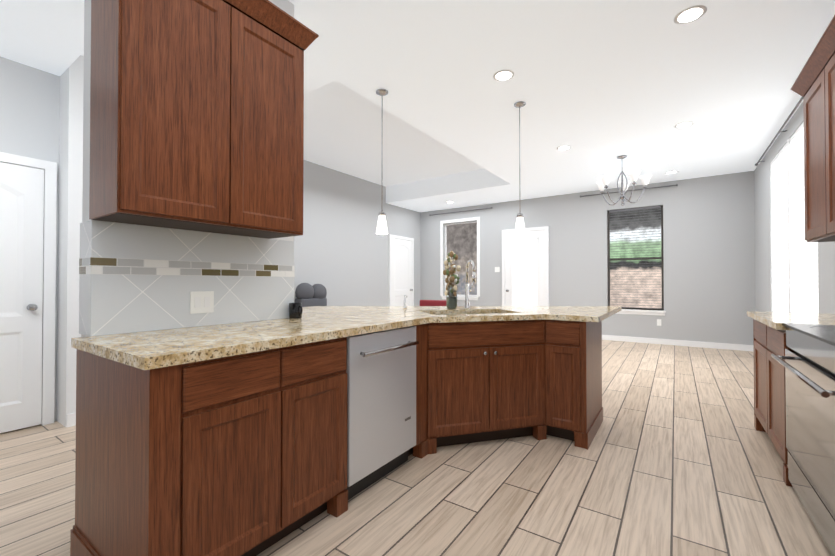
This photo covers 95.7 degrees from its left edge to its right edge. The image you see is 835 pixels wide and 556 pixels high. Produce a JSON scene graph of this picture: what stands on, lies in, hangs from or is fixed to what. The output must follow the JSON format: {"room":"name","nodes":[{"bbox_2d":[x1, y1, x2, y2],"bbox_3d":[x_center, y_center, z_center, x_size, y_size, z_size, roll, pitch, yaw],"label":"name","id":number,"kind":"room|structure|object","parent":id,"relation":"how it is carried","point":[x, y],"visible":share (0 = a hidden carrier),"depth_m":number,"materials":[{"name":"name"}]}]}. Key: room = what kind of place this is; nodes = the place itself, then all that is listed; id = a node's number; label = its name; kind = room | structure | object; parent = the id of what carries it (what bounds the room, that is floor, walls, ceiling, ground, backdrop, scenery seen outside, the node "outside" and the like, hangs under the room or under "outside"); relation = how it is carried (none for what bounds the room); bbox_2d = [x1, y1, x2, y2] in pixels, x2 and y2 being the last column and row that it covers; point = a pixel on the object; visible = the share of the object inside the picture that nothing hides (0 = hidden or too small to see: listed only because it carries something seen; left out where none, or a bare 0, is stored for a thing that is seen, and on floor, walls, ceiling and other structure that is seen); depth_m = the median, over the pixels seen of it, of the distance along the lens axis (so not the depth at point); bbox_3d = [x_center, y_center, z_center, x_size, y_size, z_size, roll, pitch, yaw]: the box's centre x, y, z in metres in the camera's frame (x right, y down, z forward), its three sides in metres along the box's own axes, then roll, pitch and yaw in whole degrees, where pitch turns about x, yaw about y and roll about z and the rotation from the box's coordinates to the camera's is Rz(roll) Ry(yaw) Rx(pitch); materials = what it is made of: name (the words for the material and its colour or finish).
{"room":"kitchen","nodes":[
{"label":"kitchen","id":0,"kind":"room"},
{"bbox_2d":[0,56,59,432],"bbox_3d":[-3.850,-0.579,2.022,0.150,3.500,2.835,0,-1,34],"label":"wall","id":1,"kind":"structure","parent":0,"point":[30,111],"depth_m":3.02,"materials":[{"name":"grey paint"}]},
{"bbox_2d":[0,152,56,432],"bbox_3d":[-3.230,0.113,2.696,0.105,2.130,0.960,0,-1,34],"label":"hall door","id":2,"kind":"structure","parent":1,"relation":"in","point":[28,191],"depth_m":2.97,"materials":[{"name":"white wood"}]},
{"bbox_2d":[0,0,83,75],"bbox_3d":[-3.073,-1.768,1.594,1.630,0.130,2.683,0,-1,34],"label":"ceiling soffit","id":3,"kind":"structure","parent":0,"point":[46,35],"depth_m":2.61,"materials":[{"name":"white paint"}]},
{"bbox_2d":[57,55,83,426],"bbox_3d":[-2.563,-0.561,3.686,0.400,3.500,1.365,0,-1,34],"label":"wall","id":4,"kind":"structure","parent":0,"point":[71,149],"depth_m":3.05,"materials":[{"name":"white paint"}]},
{"bbox_2d":[81,0,294,336],"bbox_3d":[-1.178,-0.328,2.120,0.150,3.000,1.045,0,-1,34],"label":"wall","id":5,"kind":"structure","parent":0,"point":[287,6],"depth_m":1.71,"materials":[{"name":"white paint"}]},
{"bbox_2d":[79,220,294,335],"bbox_3d":[-1.175,0.005,2.109,0.164,0.502,1.054,0,-1,34],"label":"tile backsplash","id":6,"kind":"structure","parent":5,"relation":"attached to","point":[136,278],"depth_m":1.90,"materials":[{"name":"tile"}]},
{"bbox_2d":[89,0,318,238],"bbox_3d":[-1.012,-0.833,1.894,0.382,1.169,0.988,0,-1,34],"label":"upper cabinet","id":7,"kind":"object","parent":5,"relation":"attached to","point":[196,115],"visible":1,"depth_m":1.71,"materials":[{"name":"brown wood"}]},
{"bbox_2d":[294,160,419,305],"bbox_3d":[-1.649,-0.519,7.641,0.150,3.500,5.900,0,-1,34],"label":"wall","id":8,"kind":"structure","parent":0,"point":[341,250],"depth_m":7.81,"materials":[{"name":"grey paint"}]},
{"bbox_2d":[388,234,413,305],"bbox_3d":[-0.364,0.113,9.289,0.105,2.270,0.980,0,-1,34],"label":"room door","id":9,"kind":"structure","parent":8,"relation":"in","point":[401,269],"depth_m":9.26,"materials":[{"name":"white wood"}]},
{"bbox_2d":[0,340,831,555],"bbox_3d":[-0.012,1.252,3.963,6.980,0.120,10.400,0,-1,34],"label":"floor","id":10,"kind":"structure","parent":0,"point":[680,456],"depth_m":2.10,"materials":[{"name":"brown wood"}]},
{"bbox_2d":[98,359,285,555],"bbox_3d":[-0.977,0.729,1.633,0.729,0.876,0.385,0,-1,34],"label":"base cabinet","id":11,"kind":"object","parent":10,"relation":"on","point":[253,438],"depth_m":1.33,"materials":[{"name":"brown wood"}]},
{"bbox_2d":[71,299,621,442],"bbox_3d":[-0.070,0.284,2.841,2.460,0.038,3.636,0,-1,34],"label":"countertop","id":12,"kind":"structure","parent":11,"relation":"on","point":[365,373],"depth_m":2.04,"materials":[{"name":"beige stone"}]},
{"bbox_2d":[289,303,302,318],"bbox_3d":[-0.781,0.211,2.446,0.108,0.098,0.081,0,-1,34],"label":"mug","id":13,"kind":"object","parent":12,"relation":"on","point":[295,309],"depth_m":2.42,"materials":[{"name":"black ceramic"}]},
{"bbox_2d":[403,295,406,308],"bbox_3d":[-0.104,0.209,3.309,0.077,0.120,0.069,0,-1,34],"label":"soap dispenser","id":14,"kind":"object","parent":12,"relation":"on","point":[405,296],"depth_m":3.32,"materials":[{"name":"silver metal"}]},
{"bbox_2d":[464,260,475,308],"bbox_3d":[0.462,0.056,3.287,0.153,0.427,0.158,0,-1,34],"label":"faucet","id":15,"kind":"object","parent":12,"relation":"on","point":[467,305],"depth_m":3.32,"materials":[{"name":"silver metal"}]},
{"bbox_2d":[295,283,326,306],"bbox_3d":[-1.627,0.650,6.609,0.924,1.140,0.920,0,-1,34],"label":"recliner chair","id":16,"kind":"object","parent":10,"relation":"on","point":[308,295],"visible":0.29,"depth_m":6.67,"materials":[{"name":"grey fabric"}]},
{"bbox_2d":[286,419,349,535],"bbox_3d":[-0.758,0.732,1.953,0.729,0.876,0.390,0,-1,34],"label":"base cabinet","id":17,"kind":"object","parent":10,"relation":"on","point":[317,460],"depth_m":1.75,"materials":[{"name":"brown wood"}]},
{"bbox_2d":[346,326,418,499],"bbox_3d":[-0.381,0.739,2.300,0.611,0.870,0.596,0,-1,34],"label":"dishwasher","id":18,"kind":"object","parent":10,"relation":"on","point":[381,364],"depth_m":2.11,"materials":[{"name":"silver metal"}]},
{"bbox_2d":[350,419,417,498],"bbox_3d":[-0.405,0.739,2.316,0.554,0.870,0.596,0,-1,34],"label":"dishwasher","id":19,"kind":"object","parent":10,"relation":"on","point":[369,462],"depth_m":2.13,"materials":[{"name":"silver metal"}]},
{"bbox_2d":[420,300,445,305],"bbox_3d":[0.192,0.802,6.377,0.720,0.830,0.670,0,-1,34],"label":"accent chair","id":20,"kind":"object","parent":10,"relation":"on","point":[432,302],"visible":0.02,"depth_m":6.57,"materials":[{"name":"red fabric"}]},
{"bbox_2d":[426,383,489,454],"bbox_3d":[0.284,0.832,2.589,0.294,0.690,0.345,0,-1,34],"label":"base cabinet","id":21,"kind":"object","parent":10,"relation":"on","point":[465,420],"depth_m":2.61,"materials":[{"name":"brown wood"}]},
{"bbox_2d":[490,351,545,440],"bbox_3d":[0.717,0.833,2.710,0.294,0.690,0.345,0,-1,34],"label":"base cabinet","id":22,"kind":"object","parent":10,"relation":"on","point":[517,397],"depth_m":2.73,"materials":[{"name":"brown wood"}]},
{"bbox_2d":[546,319,603,449],"bbox_3d":[1.238,0.743,2.953,0.286,0.876,0.656,0,-1,34],"label":"base cabinet","id":23,"kind":"object","parent":10,"relation":"on","point":[574,409],"depth_m":2.70,"materials":[{"name":"brown wood"}]},
{"bbox_2d":[753,319,762,431],"bbox_3d":[2.760,0.740,2.622,0.578,0.875,0.533,0,-1,34],"label":"base cabinet","id":24,"kind":"object","parent":10,"relation":"on","point":[757,327],"depth_m":2.88,"materials":[{"name":"brown wood"}]},
{"bbox_2d":[763,327,778,452],"bbox_3d":[2.465,0.736,2.189,0.578,0.875,0.515,0,-1,34],"label":"base cabinet","id":25,"kind":"object","parent":10,"relation":"on","point":[770,338],"depth_m":2.48,"materials":[{"name":"brown wood"}]},
{"bbox_2d":[779,312,834,555],"bbox_3d":[2.026,0.641,1.573,0.570,1.050,0.990,0,-1,34],"label":"base cabinet","id":26,"kind":"object","parent":10,"relation":"on","point":[794,386],"depth_m":1.77,"materials":[{"name":"metal"}]},
{"bbox_2d":[747,311,778,330],"bbox_3d":[2.610,0.280,2.438,0.613,0.038,1.080,0,-1,34],"label":"countertop","id":27,"kind":"structure","parent":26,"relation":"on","point":[769,319],"depth_m":2.57,"materials":[{"name":"beige stone"}]},
{"bbox_2d":[771,323,834,555],"bbox_3d":[2.003,0.627,1.589,0.627,1.020,0.990,0,-1,34],"label":"range","id":28,"kind":"object","parent":26,"relation":"in","point":[809,363],"depth_m":1.72,"materials":[{"name":"silver metal"}]},
{"bbox_2d":[81,0,834,211],"bbox_3d":[-0.012,-2.058,3.998,6.980,0.500,10.400,0,-1,34],"label":"ceiling","id":29,"kind":"structure","parent":0,"point":[599,87],"depth_m":3.65,"materials":[{"name":"white paint"}]},
{"bbox_2d":[376,89,387,233],"bbox_3d":[-0.344,-1.121,3.670,0.124,1.380,0.121,0,-1,34],"label":"pendant light","id":30,"kind":"object","parent":29,"relation":"hanging from","point":[381,226],"visible":1,"depth_m":3.64,"materials":[{"name":"silver metal"}]},
{"bbox_2d":[493,70,514,80],"bbox_3d":[0.772,-1.812,3.387,0.187,0.005,0.187,0,-1,22],"label":"recessed light","id":31,"kind":"object","parent":29,"relation":"in","point":[502,75],"depth_m":3.38,"materials":[{"name":"white"}]},
{"bbox_2d":[514,101,525,234],"bbox_3d":[1.062,-1.131,3.921,0.124,1.355,0.121,0,-1,34],"label":"pendant light","id":32,"kind":"object","parent":29,"relation":"hanging from","point":[520,228],"visible":0.94,"depth_m":3.89,"materials":[{"name":"white glass"}]},
{"bbox_2d":[557,145,570,149],"bbox_3d":[2.018,-1.793,5.212,0.187,0.005,0.187,0,-1,22],"label":"recessed light","id":33,"kind":"object","parent":29,"relation":"in","point":[565,147],"depth_m":5.19,"materials":[{"name":"white"}]},
{"bbox_2d":[596,155,651,205],"bbox_3d":[3.031,-1.427,5.591,0.741,0.728,0.715,0,-1,34],"label":"chandelier","id":34,"kind":"object","parent":29,"relation":"hanging from","point":[624,185],"visible":1,"depth_m":5.49,"materials":[{"name":"silver metal"}]},
{"bbox_2d":[674,121,693,127],"bbox_3d":[3.136,-1.801,4.449,0.187,0.005,0.187,0,-1,22],"label":"recessed light","id":35,"kind":"object","parent":29,"relation":"in","point":[684,124],"depth_m":4.43,"materials":[{"name":"white"}]},
{"bbox_2d":[673,5,706,23],"bbox_3d":[1.888,-1.820,2.620,0.187,0.005,0.187,0,-1,22],"label":"recessed light","id":36,"kind":"object","parent":29,"relation":"in","point":[690,14],"depth_m":2.61,"materials":[{"name":"white"}]},
{"bbox_2d":[420,171,754,344],"bbox_3d":[2.877,-0.513,8.214,6.980,3.500,0.150,0,-1,34],"label":"wall","id":37,"kind":"structure","parent":0,"point":[709,252],"depth_m":6.98,"materials":[{"name":"grey paint"}]},
{"bbox_2d":[440,217,479,299],"bbox_3d":[1.071,-0.463,9.408,1.100,2.005,0.165,0,-1,34],"label":"window","id":38,"kind":"structure","parent":37,"relation":"in","point":[462,297],"depth_m":9.41,"materials":[{"name":"white wood"}]},
{"bbox_2d":[429,207,491,215],"bbox_3d":[1.041,-1.631,9.333,1.742,0.044,0.090,0,-1,34],"label":"curtain rod","id":39,"kind":"object","parent":37,"relation":"attached to","point":[491,207],"depth_m":9.27,"materials":[{"name":"silver metal"}]},
{"bbox_2d":[502,226,548,305],"bbox_3d":[2.371,0.064,8.398,1.050,2.350,0.105,0,-1,34],"label":"back door","id":40,"kind":"structure","parent":37,"relation":"in","point":[525,269],"depth_m":8.39,"materials":[{"name":"white wood"}]},
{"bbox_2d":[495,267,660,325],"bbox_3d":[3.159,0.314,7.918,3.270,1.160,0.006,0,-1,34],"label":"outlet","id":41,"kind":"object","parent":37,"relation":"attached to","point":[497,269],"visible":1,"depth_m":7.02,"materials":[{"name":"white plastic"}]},
{"bbox_2d":[580,184,677,196],"bbox_3d":[4.023,-1.673,7.298,1.662,0.044,0.090,0,-1,34],"label":"curtain rod","id":42,"kind":"object","parent":37,"relation":"attached to","point":[676,184],"depth_m":7.20,"materials":[{"name":"silver metal"}]},
{"bbox_2d":[608,206,665,315],"bbox_3d":[4.180,-0.328,7.284,1.000,2.049,0.165,0,-1,34],"label":"window","id":43,"kind":"structure","parent":37,"relation":"in","point":[643,311],"depth_m":7.19,"materials":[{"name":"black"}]},
{"bbox_2d":[609,205,660,308],"bbox_3d":[4.183,-0.387,7.288,0.860,1.928,0.045,0,-1,34],"label":"window blinds","id":44,"kind":"object","parent":43,"relation":"attached to","point":[635,209],"visible":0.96,"depth_m":7.26,"materials":[{"name":"grey plastic"}]},
{"bbox_2d":[602,335,753,351],"bbox_3d":[4.210,1.176,7.187,3.300,0.100,0.015,0,-1,34],"label":"baseboard","id":45,"kind":"structure","parent":37,"relation":"attached to","point":[741,347],"depth_m":6.81,"materials":[{"name":"white wood"}]},
{"bbox_2d":[754,102,834,313],"bbox_3d":[2.766,-0.579,1.995,0.150,3.500,10.250,0,-1,34],"label":"wall","id":46,"kind":"structure","parent":0,"point":[763,246],"depth_m":5.30,"materials":[{"name":"grey paint"}]},
{"bbox_2d":[755,97,803,165],"bbox_3d":[4.287,-1.723,4.450,0.090,0.044,3.042,0,-1,34],"label":"curtain rod","id":47,"kind":"object","parent":46,"relation":"attached to","point":[786,121],"depth_m":4.40,"materials":[{"name":"silver metal"}]},
{"bbox_2d":[767,138,792,312],"bbox_3d":[4.322,-0.529,4.353,0.140,2.150,2.160,0,-1,34],"label":"window","id":48,"kind":"structure","parent":46,"relation":"in","point":[790,276],"depth_m":4.34,"materials":[{"name":"white"}]},
{"bbox_2d":[770,122,817,312],"bbox_3d":[4.319,-0.577,4.355,0.045,2.045,2.080,0,-1,34],"label":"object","id":49,"kind":"structure","parent":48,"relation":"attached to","point":[805,272],"depth_m":4.25,"materials":[{"name":"white"}]},
{"bbox_2d":[790,15,834,241],"bbox_3d":[2.612,-0.824,2.248,0.382,1.139,0.998,0,-1,34],"label":"upper cabinet","id":50,"kind":"object","parent":46,"relation":"attached to","point":[813,85],"visible":1,"depth_m":2.40,"materials":[{"name":"brown wood"}]},
{"label":"outside","id":51,"kind":"structure","parent":0,"visible":0},
{"bbox_2d":[447,223,476,294],"bbox_3d":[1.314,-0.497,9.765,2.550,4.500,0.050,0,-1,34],"label":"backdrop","id":52,"kind":"structure","parent":51,"point":[462,241],"depth_m":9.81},
{"bbox_2d":[610,208,661,307],"bbox_3d":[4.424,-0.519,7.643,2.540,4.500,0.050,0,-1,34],"label":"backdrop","id":53,"kind":"structure","parent":51,"point":[619,274],"depth_m":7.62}
]}

